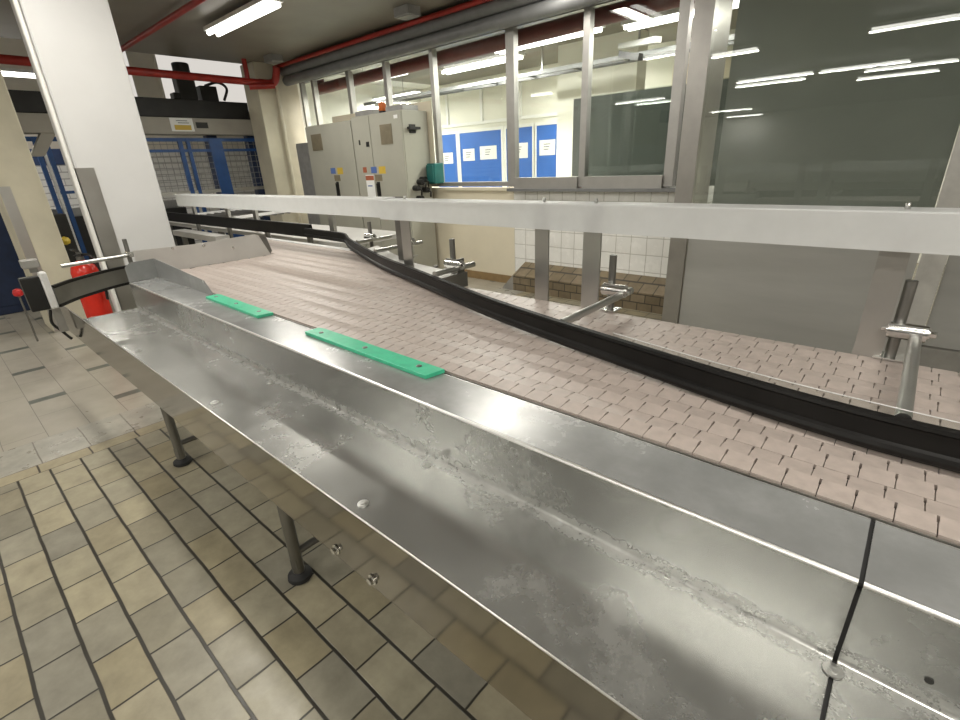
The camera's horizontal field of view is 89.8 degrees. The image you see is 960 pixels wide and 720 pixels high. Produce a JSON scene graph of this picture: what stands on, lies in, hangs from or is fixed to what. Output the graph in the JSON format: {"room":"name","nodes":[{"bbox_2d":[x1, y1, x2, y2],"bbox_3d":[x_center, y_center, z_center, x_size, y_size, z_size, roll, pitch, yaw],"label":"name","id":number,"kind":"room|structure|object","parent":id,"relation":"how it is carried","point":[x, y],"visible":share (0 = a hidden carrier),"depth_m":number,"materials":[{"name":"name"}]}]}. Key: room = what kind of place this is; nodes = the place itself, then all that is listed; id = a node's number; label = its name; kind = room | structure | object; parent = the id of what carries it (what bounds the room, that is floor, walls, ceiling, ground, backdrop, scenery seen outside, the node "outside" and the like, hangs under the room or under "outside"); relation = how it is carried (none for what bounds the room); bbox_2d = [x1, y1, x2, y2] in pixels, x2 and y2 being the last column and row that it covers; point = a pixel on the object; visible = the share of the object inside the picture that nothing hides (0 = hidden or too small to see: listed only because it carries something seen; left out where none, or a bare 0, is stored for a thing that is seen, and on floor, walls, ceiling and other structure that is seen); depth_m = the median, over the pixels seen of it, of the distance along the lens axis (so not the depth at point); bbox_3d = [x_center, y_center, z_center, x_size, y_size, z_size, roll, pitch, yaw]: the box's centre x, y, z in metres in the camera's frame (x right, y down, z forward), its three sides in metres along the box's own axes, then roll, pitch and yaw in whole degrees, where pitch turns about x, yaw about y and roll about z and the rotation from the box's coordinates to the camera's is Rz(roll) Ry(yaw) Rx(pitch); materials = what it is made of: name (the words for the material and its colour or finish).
{"room":"processing plant","nodes":[
{"label":"processing plant","id":0,"kind":"room"},
{"bbox_2d":[0,37,260,243],"bbox_3d":[-12.491,-1.563,3.751,0.100,4.000,27.600,16,29,39],"label":"wall","id":1,"kind":"structure","parent":0,"point":[147,86],"depth_m":9.88,"materials":[{"name":"white brick"}]},
{"bbox_2d":[122,51,139,96],"bbox_3d":[-7.139,-5.122,8.814,0.035,1.200,1.500,16,29,39],"label":"window","id":2,"kind":"structure","parent":1,"relation":"in","point":[126,56],"depth_m":9.25,"materials":[{"name":"white glass"}]},
{"bbox_2d":[152,54,248,109],"bbox_3d":[-5.785,-5.757,10.216,0.035,1.200,1.800,16,29,39],"label":"window","id":3,"kind":"structure","parent":1,"relation":"in","point":[236,92],"depth_m":10.14,"materials":[{"name":"white glass"}]},
{"bbox_2d":[297,80,420,142],"bbox_3d":[-2.516,-4.639,10.161,0.100,4.000,3.550,16,29,39],"label":"wall","id":4,"kind":"structure","parent":0,"point":[336,103],"depth_m":9.60,"materials":[{"name":"beige paint"}]},
{"bbox_2d":[0,0,737,88],"bbox_3d":[-5.456,-0.559,-2.588,13.200,0.250,27.600,16,29,39],"label":"ceiling","id":5,"kind":"structure","parent":0,"point":[298,28],"depth_m":5.94,"materials":[{"name":"paint"}]},
{"bbox_2d":[0,67,35,77],"bbox_3d":[-6.756,-3.869,6.380,0.180,0.127,1.500,16,29,39],"label":"ceiling light","id":6,"kind":"object","parent":5,"relation":"attached to","point":[11,72],"visible":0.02,"depth_m":6.67,"materials":[{"name":"metal"}]},
{"bbox_2d":[0,54,279,89],"bbox_3d":[-5.983,-3.166,4.727,0.250,0.410,8.526,16,29,39],"label":"pipe","id":7,"kind":"object","parent":5,"relation":"hanging from","point":[254,84],"visible":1,"depth_m":6.84,"materials":[{"name":"red metal"}]},
{"bbox_2d":[120,0,206,51],"bbox_3d":[-2.028,-3.236,4.030,7.500,0.095,0.058,16,29,39],"label":"pipe","id":8,"kind":"object","parent":5,"relation":"hanging from","point":[192,4],"visible":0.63,"depth_m":5.15,"materials":[{"name":"metal"}]},
{"bbox_2d":[203,0,283,36],"bbox_3d":[-2.522,-3.620,5.064,1.500,0.127,0.180,16,29,39],"label":"ceiling light","id":9,"kind":"object","parent":5,"relation":"hanging from","point":[254,9],"visible":1,"depth_m":4.98,"materials":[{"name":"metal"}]},
{"bbox_2d":[263,53,282,63],"bbox_3d":[-3.068,-4.466,7.154,0.240,0.098,0.180,16,29,39],"label":"junction box","id":10,"kind":"object","parent":5,"relation":"attached to","point":[271,58],"visible":1,"depth_m":7.09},
{"bbox_2d":[372,93,384,100],"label":"ceiling light","id":11,"kind":"object","parent":5,"relation":"hanging from","point":[380,97],"depth_m":9.97,"materials":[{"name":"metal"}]},
{"bbox_2d":[274,0,491,67],"bbox_3d":[-0.347,-3.814,5.245,7.750,0.087,0.053,16,29,38],"label":"pipe","id":12,"kind":"object","parent":5,"relation":"hanging from","point":[471,3],"visible":0.86,"depth_m":5.84,"materials":[{"name":"metal"}]},
{"bbox_2d":[393,3,420,20],"bbox_3d":[-0.797,-3.795,5.264,0.240,0.098,0.180,16,29,39],"label":"junction box","id":13,"kind":"object","parent":5,"relation":"attached to","point":[406,12],"visible":1,"depth_m":5.21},
{"bbox_2d":[393,89,421,96],"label":"ceiling light","id":14,"kind":"object","parent":5,"relation":"hanging from","point":[397,94],"depth_m":9.42,"materials":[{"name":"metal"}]},
{"bbox_2d":[439,51,524,74],"bbox_3d":[-0.005,-4.396,6.932,1.500,0.317,0.180,16,29,39],"label":"ceiling light","id":15,"kind":"object","parent":5,"relation":"hanging from","point":[497,59],"visible":0.73,"depth_m":6.94,"materials":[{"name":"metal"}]},
{"bbox_2d":[317,0,694,94],"bbox_3d":[0.506,-3.865,5.655,9.007,0.375,0.176,16,29,39],"label":"pipe","id":16,"kind":"object","parent":5,"relation":"hanging from","point":[624,10],"visible":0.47,"depth_m":5.60,"materials":[{"name":"metal"}]},
{"bbox_2d":[364,34,734,106],"bbox_3d":[1.050,-4.203,6.585,8.500,0.500,0.300,16,29,39],"label":"cable tray","id":17,"kind":"object","parent":5,"relation":"hanging from","point":[669,50],"visible":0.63,"depth_m":6.75,"materials":[{"name":"metal"}]},
{"bbox_2d":[518,31,582,50],"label":"ceiling light","id":18,"kind":"object","parent":5,"relation":"hanging from","point":[566,37],"depth_m":5.67,"materials":[{"name":"metal"}]},
{"bbox_2d":[594,25,605,33],"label":"ceiling light","id":19,"kind":"object","parent":5,"relation":"hanging from","point":[599,29],"depth_m":5.33,"materials":[{"name":"metal"}]},
{"bbox_2d":[618,29,661,60],"bbox_3d":[1.803,-3.824,5.688,0.287,0.584,0.676,-11,24,-19],"label":"ceiling light","id":20,"kind":"object","parent":5,"relation":"attached to","point":[639,42],"visible":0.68,"depth_m":5.65,"materials":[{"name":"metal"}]},
{"bbox_2d":[621,0,738,30],"bbox_3d":[2.154,-3.632,4.828,1.500,0.317,0.180,16,29,39],"label":"ceiling light","id":21,"kind":"object","parent":5,"relation":"hanging from","point":[672,15],"visible":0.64,"depth_m":5.08,"materials":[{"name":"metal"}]},
{"bbox_2d":[0,257,945,719],"bbox_3d":[-6.371,2.090,-0.503,16.000,0.050,27.600,16,29,39],"label":"floor","id":22,"kind":"structure","parent":0,"point":[135,584],"depth_m":1.81,"materials":[{"name":"yellow tile"}]},
{"bbox_2d":[0,213,29,315],"bbox_3d":[-5.845,-1.154,5.780,0.515,1.150,0.500,16,29,39],"label":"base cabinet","id":23,"kind":"object","parent":22,"relation":"on","point":[11,270],"visible":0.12,"depth_m":5.73,"materials":[{"name":"blue metal"}]},
{"bbox_2d":[12,289,38,340],"bbox_3d":[-4.389,-0.431,4.672,0.080,0.530,0.080,16,29,39],"label":"lever","id":24,"kind":"object","parent":22,"relation":"on","point":[16,292],"visible":0.98,"depth_m":4.62,"materials":[{"name":"metal"}]},
{"bbox_2d":[0,70,85,332],"bbox_3d":[-4.561,-1.796,4.695,0.510,3.050,0.341,16,29,39],"label":"column","id":25,"kind":"structure","parent":22,"relation":"on","point":[25,210],"depth_m":4.65,"materials":[{"name":"paint"}]},
{"bbox_2d":[29,149,64,165],"bbox_3d":[-6.662,-2.432,7.964,0.200,1.930,1.600,16,29,39],"label":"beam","id":26,"kind":"structure","parent":22,"relation":"on","point":[57,154],"depth_m":7.55,"materials":[{"name":"blue metal"}]},
{"bbox_2d":[25,136,88,259],"bbox_3d":[-6.001,-2.267,7.327,0.060,2.050,1.100,16,29,39],"label":"fence","id":27,"kind":"object","parent":22,"relation":"on","point":[49,153],"visible":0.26,"depth_m":7.04,"materials":[{"name":"blue metal"}]},
{"bbox_2d":[53,213,77,262],"bbox_3d":[-4.646,-1.074,5.491,0.310,1.120,0.200,16,29,39],"label":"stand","id":28,"kind":"object","parent":22,"relation":"on","point":[63,225],"visible":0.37,"depth_m":5.35,"materials":[{"name":"metal"}]},
{"bbox_2d":[69,249,112,317],"bbox_3d":[-3.382,-0.519,4.237,0.233,0.936,0.220,16,29,39],"label":"fire extinguisher","id":29,"kind":"object","parent":22,"relation":"on","point":[98,304],"visible":0.41,"depth_m":4.16,"materials":[{"name":"metal"}]},
{"bbox_2d":[9,0,175,311],"bbox_3d":[-2.820,-1.462,3.687,0.286,3.050,0.506,16,29,39],"label":"column","id":30,"kind":"structure","parent":22,"relation":"on","point":[76,45],"depth_m":3.48,"materials":[{"name":"paint"}]},
{"bbox_2d":[12,0,121,311],"bbox_3d":[-2.884,-1.345,3.407,0.028,3.050,0.028,16,29,39],"label":"conduit pipe","id":31,"kind":"object","parent":30,"relation":"attached to","point":[15,2],"visible":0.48,"depth_m":3.32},
{"bbox_2d":[51,199,195,267],"bbox_3d":[-6.034,-2.011,7.987,0.500,1.080,2.200,16,29,39],"label":"machine","id":32,"kind":"object","parent":22,"relation":"on","point":[170,205],"visible":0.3,"depth_m":7.58,"materials":[{"name":"metal"}]},
{"bbox_2d":[8,62,270,234],"bbox_3d":[-5.079,-2.957,7.550,0.358,3.080,4.250,16,29,39],"label":"machine","id":33,"kind":"object","parent":22,"relation":"on","point":[191,110],"visible":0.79,"depth_m":7.53,"materials":[{"name":"metal"}]},
{"bbox_2d":[172,229,229,268],"bbox_3d":[-3.239,-1.089,5.741,1.300,0.840,0.150,16,29,39],"label":"channel","id":34,"kind":"object","parent":22,"relation":"on","point":[185,234],"visible":0.4,"depth_m":5.52,"materials":[{"name":"metal"}]},
{"bbox_2d":[146,138,263,264],"bbox_3d":[-4.296,-2.675,8.201,0.055,2.004,2.400,16,29,39],"label":"fence","id":35,"kind":"object","parent":22,"relation":"on","point":[216,149],"visible":0.55,"depth_m":7.84,"materials":[{"name":"metal"}]},
{"bbox_2d":[240,61,308,223],"bbox_3d":[-3.363,-3.358,8.379,0.520,3.050,0.700,16,29,39],"label":"column","id":36,"kind":"structure","parent":22,"relation":"on","point":[276,118],"depth_m":8.03,"materials":[{"name":"beige paint"}]},
{"bbox_2d":[169,206,395,247],"bbox_3d":[-2.528,-1.449,6.067,4.600,1.200,1.157,16,29,39],"label":"conveyor","id":37,"kind":"object","parent":22,"relation":"on","point":[355,234],"visible":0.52,"depth_m":5.18,"materials":[{"name":"metal"}]},
{"bbox_2d":[296,143,320,224],"bbox_3d":[-2.611,-2.579,7.980,0.430,1.850,0.375,16,29,39],"label":"tall cabinet","id":38,"kind":"object","parent":22,"relation":"on","point":[302,149],"visible":0.22,"depth_m":7.68,"materials":[{"name":"grey metal"}]},
{"bbox_2d":[305,120,366,247],"bbox_3d":[-2.022,-2.485,7.406,1.170,2.060,0.480,16,29,39],"label":"tall cabinet","id":39,"kind":"object","parent":22,"relation":"on","point":[330,145],"visible":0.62,"depth_m":7.06,"materials":[{"name":"grey metal"}]},
{"bbox_2d":[311,134,322,150],"bbox_3d":[-2.424,-3.230,7.156,0.270,0.220,0.012,16,29,39],"label":"vent","id":40,"kind":"object","parent":39,"relation":"attached to","point":[316,139],"depth_m":7.15,"materials":[{"name":"beige metal"}]},
{"bbox_2d":[350,102,437,267],"bbox_3d":[-1.140,-2.300,6.638,1.172,2.225,0.480,16,29,39],"label":"tall cabinet","id":41,"kind":"object","parent":22,"relation":"on","point":[391,143],"visible":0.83,"depth_m":6.31,"materials":[{"name":"grey metal"}]},
{"bbox_2d":[379,123,392,144],"bbox_3d":[-1.195,-2.871,6.131,0.230,0.230,0.012,16,29,39],"label":"vent","id":42,"kind":"object","parent":41,"relation":"attached to","point":[385,129],"depth_m":6.12,"materials":[{"name":"beige metal"}]},
{"bbox_2d":[407,124,420,132],"bbox_3d":[-0.829,-2.893,6.026,0.060,0.100,0.180,16,29,39],"label":"switch","id":43,"kind":"object","parent":41,"relation":"attached to","point":[411,128],"depth_m":6.03,"materials":[{"name":"black plastic"}]},
{"bbox_2d":[60,258,874,719],"bbox_3d":[-1.014,0.236,2.031,4.050,1.012,0.445,16,29,39],"label":"drip tray","id":44,"kind":"object","parent":22,"relation":"on","point":[582,570],"depth_m":0.95,"materials":[{"name":"metal"}]},
{"bbox_2d":[60,239,135,281],"bbox_3d":[-2.190,-0.165,3.005,0.136,1.115,0.400,16,29,39],"label":"bracket","id":45,"kind":"object","parent":44,"relation":"attached to","point":[128,254],"visible":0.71,"depth_m":2.85,"materials":[{"name":"metal"}]},
{"bbox_2d":[51,265,152,306],"bbox_3d":[-2.435,-0.503,3.115,0.105,0.127,0.716,1,23,10],"label":"rail","id":46,"kind":"object","parent":44,"relation":"attached to","point":[68,291],"visible":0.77,"depth_m":3.05,"materials":[{"name":"metal"}]},
{"bbox_2d":[18,258,72,339],"bbox_3d":[-2.551,-0.333,2.820,0.129,0.515,0.229,-19,28,-35],"label":"box","id":47,"kind":"object","parent":46,"relation":"attached to","point":[37,290],"visible":1,"depth_m":2.72,"materials":[{"name":"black plastic"}]},
{"bbox_2d":[157,237,959,599],"bbox_3d":[-0.256,0.100,2.410,5.854,0.912,1.164,16,29,39],"label":"conveyor","id":48,"kind":"object","parent":22,"relation":"on","point":[310,285],"visible":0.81,"depth_m":1.29,"materials":[{"name":"plastic"}]},
{"bbox_2d":[133,234,271,269],"bbox_3d":[-1.768,-0.702,3.151,0.017,0.151,0.830,16,29,39],"label":"plate","id":49,"kind":"object","parent":48,"relation":"attached to","point":[249,246],"visible":0.98,"depth_m":3.15,"materials":[{"name":"metal"}]},
{"bbox_2d":[368,246,403,263],"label":"plate","id":50,"kind":"object","parent":48,"relation":"on","point":[387,254],"depth_m":2.91,"materials":[{"name":"metal"}]},
{"bbox_2d":[414,263,440,273],"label":"plate","id":51,"kind":"object","parent":48,"relation":"on","point":[428,269],"depth_m":2.49,"materials":[{"name":"metal"}]},
{"bbox_2d":[438,269,467,286],"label":"plate","id":52,"kind":"object","parent":48,"relation":"on","point":[460,277],"depth_m":2.27,"materials":[{"name":"metal"}]},
{"bbox_2d":[432,239,475,276],"bbox_3d":[-0.141,-0.449,2.283,0.133,0.225,0.265,16,29,39],"label":"bracket","id":53,"kind":"object","parent":52,"relation":"attached to","point":[451,265],"visible":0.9,"depth_m":2.29,"materials":[{"name":"metal"}]},
{"bbox_2d":[175,194,959,356],"bbox_3d":[-0.321,-0.561,2.526,6.320,0.572,0.157,16,29,39],"label":"guard rail","id":54,"kind":"object","parent":48,"relation":"attached to","point":[896,233],"visible":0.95,"depth_m":1.55,"materials":[{"name":"metal"}]},
{"bbox_2d":[559,254,633,322],"bbox_3d":[0.396,-0.223,1.677,0.123,0.220,0.485,16,29,39],"label":"bracket","id":55,"kind":"object","parent":48,"relation":"attached to","point":[614,292],"visible":0.94,"depth_m":1.76,"materials":[{"name":"metal"}]},
{"bbox_2d":[304,228,959,472],"bbox_3d":[-0.098,-0.372,2.235,0.360,0.082,5.172,-17,26,-31],"label":"rail","id":56,"kind":"object","parent":48,"relation":"on","point":[937,446],"visible":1,"depth_m":1.10,"materials":[{"name":"black plastic"}]},
{"bbox_2d":[166,212,313,243],"bbox_3d":[-2.967,-1.504,5.503,4.020,0.265,0.060,16,29,39],"label":"rail","id":57,"kind":"object","parent":56,"relation":"attached to","point":[286,228],"visible":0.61,"depth_m":5.01,"materials":[{"name":"metal"}]},
{"bbox_2d":[356,221,391,247],"bbox_3d":[-0.761,-0.868,3.401,0.123,0.205,0.295,16,29,39],"label":"bracket","id":58,"kind":"object","parent":56,"relation":"attached to","point":[368,237],"visible":0.9,"depth_m":3.38,"materials":[{"name":"metal"}]},
{"bbox_2d":[374,234,422,257],"bbox_3d":[-0.516,-0.712,3.005,0.113,0.195,0.370,16,29,39],"label":"bracket","id":59,"kind":"object","parent":56,"relation":"attached to","point":[414,242],"visible":0.44,"depth_m":2.95,"materials":[{"name":"metal"}]},
{"bbox_2d":[872,279,937,419],"bbox_3d":[0.967,-0.015,1.098,0.113,0.225,0.592,16,29,39],"label":"bracket","id":60,"kind":"object","parent":48,"relation":"attached to","point":[898,330],"visible":0.92,"depth_m":1.24,"materials":[{"name":"metal"}]},
{"bbox_2d":[556,29,648,176],"bbox_3d":[1.844,-3.285,7.624,1.300,3.050,0.300,16,29,39],"label":"wall","id":61,"kind":"structure","parent":22,"relation":"on","point":[627,77],"depth_m":7.16,"materials":[{"name":"beige paint"}]},
{"bbox_2d":[572,77,728,185],"bbox_3d":[1.829,-1.772,5.217,1.950,2.075,0.070,16,29,39],"label":"glass panel","id":62,"kind":"object","parent":22,"relation":"on","point":[629,130],"visible":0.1,"depth_m":5.15,"materials":[{"name":"glass"}]},
{"bbox_2d":[662,0,959,359],"bbox_3d":[2.206,-1.544,3.326,1.605,3.053,0.080,16,29,39],"label":"door","id":63,"kind":"structure","parent":22,"relation":"on","point":[829,102],"depth_m":3.33,"materials":[{"name":"grey glass"}]},
{"bbox_2d":[822,520,959,719],"bbox_3d":[0.951,0.866,0.421,1.216,0.900,0.428,16,29,39],"label":"drip tray","id":64,"kind":"object","parent":22,"relation":"on","point":[899,657],"visible":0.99,"depth_m":0.65,"materials":[{"name":"metal"}]},
{"bbox_2d":[897,128,959,362],"bbox_3d":[2.856,-1.349,2.782,0.125,3.050,0.085,16,29,39],"label":"trim","id":65,"kind":"structure","parent":22,"relation":"on","point":[930,268],"depth_m":3.06,"materials":[{"name":"white metal"}]},
{"bbox_2d":[432,186,713,277],"bbox_3d":[-0.324,-1.765,6.641,6.550,1.165,0.150,16,29,39],"label":"wall","id":66,"kind":"structure","parent":0,"point":[497,250],"depth_m":5.59,"materials":[{"name":"white tile"}]},
{"bbox_2d":[299,80,311,126],"bbox_3d":[-2.733,-3.727,7.983,0.345,1.620,0.080,16,29,39],"label":"window","id":67,"kind":"structure","parent":66,"relation":"in","point":[302,86],"depth_m":7.88,"materials":[{"name":"metal"}]},
{"bbox_2d":[310,71,344,124],"bbox_3d":[-2.249,-3.584,7.581,0.945,1.620,0.080,16,29,39],"label":"window","id":68,"kind":"structure","parent":66,"relation":"in","point":[314,86],"depth_m":7.64,"materials":[{"name":"metal"}]},
{"bbox_2d":[345,61,381,113],"bbox_3d":[-1.575,-3.386,7.020,0.852,1.620,0.080,16,29,39],"label":"window","id":69,"kind":"structure","parent":66,"relation":"in","point":[349,74],"depth_m":7.03,"materials":[{"name":"metal"}]},
{"bbox_2d":[382,49,437,185],"bbox_3d":[-0.914,-3.190,6.470,0.912,1.620,0.080,16,29,39],"label":"window","id":70,"kind":"structure","parent":66,"relation":"in","point":[385,64],"depth_m":6.49,"materials":[{"name":"metal"}]},
{"bbox_2d":[332,101,436,184],"bbox_3d":[-1.434,-3.053,6.958,2.220,1.000,0.015,16,29,39],"label":"wall","id":71,"kind":"structure","parent":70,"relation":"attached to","point":[422,106],"depth_m":6.25,"materials":[{"name":"beige paint"}]},
{"bbox_2d":[280,0,610,85],"bbox_3d":[-0.254,-3.707,5.354,7.700,0.265,0.175,16,29,39],"label":"duct","id":72,"kind":"object","parent":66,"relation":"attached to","point":[450,32],"visible":0.88,"depth_m":5.52,"materials":[{"name":"grey metal"}]},
{"bbox_2d":[428,29,507,185],"bbox_3d":[-0.124,-2.957,5.813,1.195,1.620,0.080,16,29,39],"label":"window","id":73,"kind":"structure","parent":66,"relation":"in","point":[432,52],"depth_m":6.03,"materials":[{"name":"metal"}]},
{"bbox_2d":[426,163,443,183],"bbox_3d":[-0.591,-2.449,6.326,0.140,0.250,0.190,16,29,39],"label":"box","id":74,"kind":"object","parent":73,"relation":"attached to","point":[435,174],"visible":0.91,"depth_m":6.27,"materials":[{"name":"teal plastic"}]},
{"bbox_2d":[436,187,508,190],"bbox_3d":[-0.121,-2.173,6.122,1.220,0.035,0.040,16,29,39],"label":"trim","id":75,"kind":"structure","parent":66,"relation":"attached to","point":[438,188],"depth_m":6.04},
{"bbox_2d":[445,267,511,282],"bbox_3d":[-0.022,-1.149,6.508,1.240,0.100,0.015,16,29,39],"label":"baseboard","id":76,"kind":"structure","parent":66,"relation":"attached to","point":[471,273],"depth_m":6.39,"materials":[{"name":"brown tile"}]},
{"bbox_2d":[505,8,583,187],"bbox_3d":[0.671,-2.704,5.138,0.950,1.645,0.110,16,29,39],"label":"window","id":77,"kind":"structure","parent":66,"relation":"in","point":[511,33],"depth_m":5.33,"materials":[{"name":"metal"}]},
{"bbox_2d":[503,262,665,313],"bbox_3d":[1.159,-0.832,5.339,2.150,0.300,0.250,16,29,39],"label":"trim","id":78,"kind":"structure","parent":66,"relation":"attached to","point":[565,282],"depth_m":5.25,"materials":[{"name":"brown brick"}]},
{"bbox_2d":[507,188,675,191],"bbox_3d":[1.164,-1.772,5.019,2.180,0.030,0.100,16,29,39],"label":"trim","id":79,"kind":"structure","parent":66,"relation":"attached to","point":[509,189],"depth_m":4.96,"materials":[{"name":"grey metal"}]},
{"bbox_2d":[578,0,694,187],"bbox_3d":[1.402,-2.488,4.530,1.000,1.645,0.110,16,29,39],"label":"window","id":80,"kind":"structure","parent":66,"relation":"in","point":[686,8],"depth_m":4.53,"materials":[{"name":"metal"}]},
{"bbox_2d":[695,0,732,202],"bbox_3d":[1.839,-1.810,4.021,0.060,3.050,0.550,16,29,39],"label":"trim","id":81,"kind":"structure","parent":66,"relation":"attached to","point":[725,7],"depth_m":3.95,"materials":[{"name":"grey metal"}]},
{"bbox_2d":[421,29,959,264],"bbox_3d":[2.625,-4.043,8.134,16.000,4.000,0.100,16,29,39],"label":"wall","id":82,"kind":"structure","parent":0,"point":[539,96],"depth_m":9.35,"materials":[{"name":"beige paint"}]},
{"bbox_2d":[433,131,459,186],"bbox_3d":[-0.725,-4.405,11.082,0.760,1.520,0.070,16,29,39],"label":"board","id":83,"kind":"object","parent":82,"relation":"attached to","point":[449,139],"visible":0.44,"depth_m":10.88,"materials":[{"name":"fabric"}]},
{"bbox_2d":[443,152,452,163],"bbox_3d":[-0.746,-4.592,10.974,0.360,0.230,0.006,16,29,39],"label":"paper notice","id":84,"kind":"object","parent":83,"relation":"attached to","point":[448,157],"visible":0.91,"depth_m":10.95,"materials":[{"name":"white paper"}]},
{"bbox_2d":[457,126,504,186],"bbox_3d":[0.036,-4.180,10.448,1.290,1.520,0.070,16,29,39],"label":"board","id":85,"kind":"object","parent":82,"relation":"attached to","point":[487,170],"visible":0.71,"depth_m":10.33,"materials":[{"name":"fabric"}]},
{"bbox_2d":[463,148,474,160],"bbox_3d":[-0.246,-4.486,10.539,0.340,0.240,0.006,16,29,39],"label":"paper notice","id":86,"kind":"object","parent":85,"relation":"attached to","point":[468,154],"visible":1,"depth_m":10.54,"materials":[{"name":"white paper"}]},
{"bbox_2d":[480,145,496,159],"bbox_3d":[0.173,-4.380,10.182,0.460,0.260,0.006,16,29,39],"label":"paper notice","id":87,"kind":"object","parent":85,"relation":"attached to","point":[486,152],"visible":1,"depth_m":10.18,"materials":[{"name":"white paper"}]},
{"bbox_2d":[433,82,556,129],"bbox_3d":[0.493,-5.161,9.584,4.500,0.750,0.040,16,29,39],"label":"trim","id":88,"kind":"structure","parent":82,"relation":"attached to","point":[482,121],"depth_m":9.91,"materials":[{"name":"paint"}]},
{"bbox_2d":[503,123,534,186],"bbox_3d":[0.815,-3.950,9.800,0.770,1.520,0.070,16,29,39],"label":"board","id":89,"kind":"object","parent":82,"relation":"attached to","point":[527,130],"visible":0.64,"depth_m":9.59,"materials":[{"name":"fabric"}]},
{"bbox_2d":[519,142,527,157],"bbox_3d":[0.781,-4.201,9.677,0.440,0.280,0.006,16,29,39],"label":"paper notice","id":90,"kind":"object","parent":89,"relation":"attached to","point":[523,147],"visible":0.36,"depth_m":9.60,"materials":[{"name":"white paper"}]},
{"bbox_2d":[535,120,556,176],"bbox_3d":[1.333,-3.798,9.369,0.650,1.520,0.070,16,29,39],"label":"board","id":91,"kind":"object","parent":82,"relation":"attached to","point":[545,165],"visible":0.42,"depth_m":9.29,"materials":[{"name":"fabric"}]},
{"bbox_2d":[539,139,554,155],"bbox_3d":[1.289,-4.074,9.243,0.360,0.270,0.006,16,29,39],"label":"paper notice","id":92,"kind":"object","parent":91,"relation":"attached to","point":[546,147],"visible":1,"depth_m":9.24,"materials":[{"name":"white paper"}]},
{"bbox_2d":[671,57,731,85],"bbox_3d":[3.366,-3.647,7.481,0.900,1.700,0.060,16,29,39],"label":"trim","id":93,"kind":"structure","parent":82,"relation":"attached to","point":[728,60],"depth_m":6.98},
{"bbox_3d":[4.828,-0.789,1.194,2.600,3.050,0.100,16,29,39],"label":"wall","id":94,"kind":"structure","parent":0,"visible":0},
{"bbox_2d":[919,255,959,372],"bbox_3d":[3.361,-1.197,2.353,1.225,3.050,0.060,16,29,39],"label":"wall","id":95,"kind":"structure","parent":94,"relation":"in","point":[942,352],"depth_m":3.12,"materials":[{"name":"grey concrete"}]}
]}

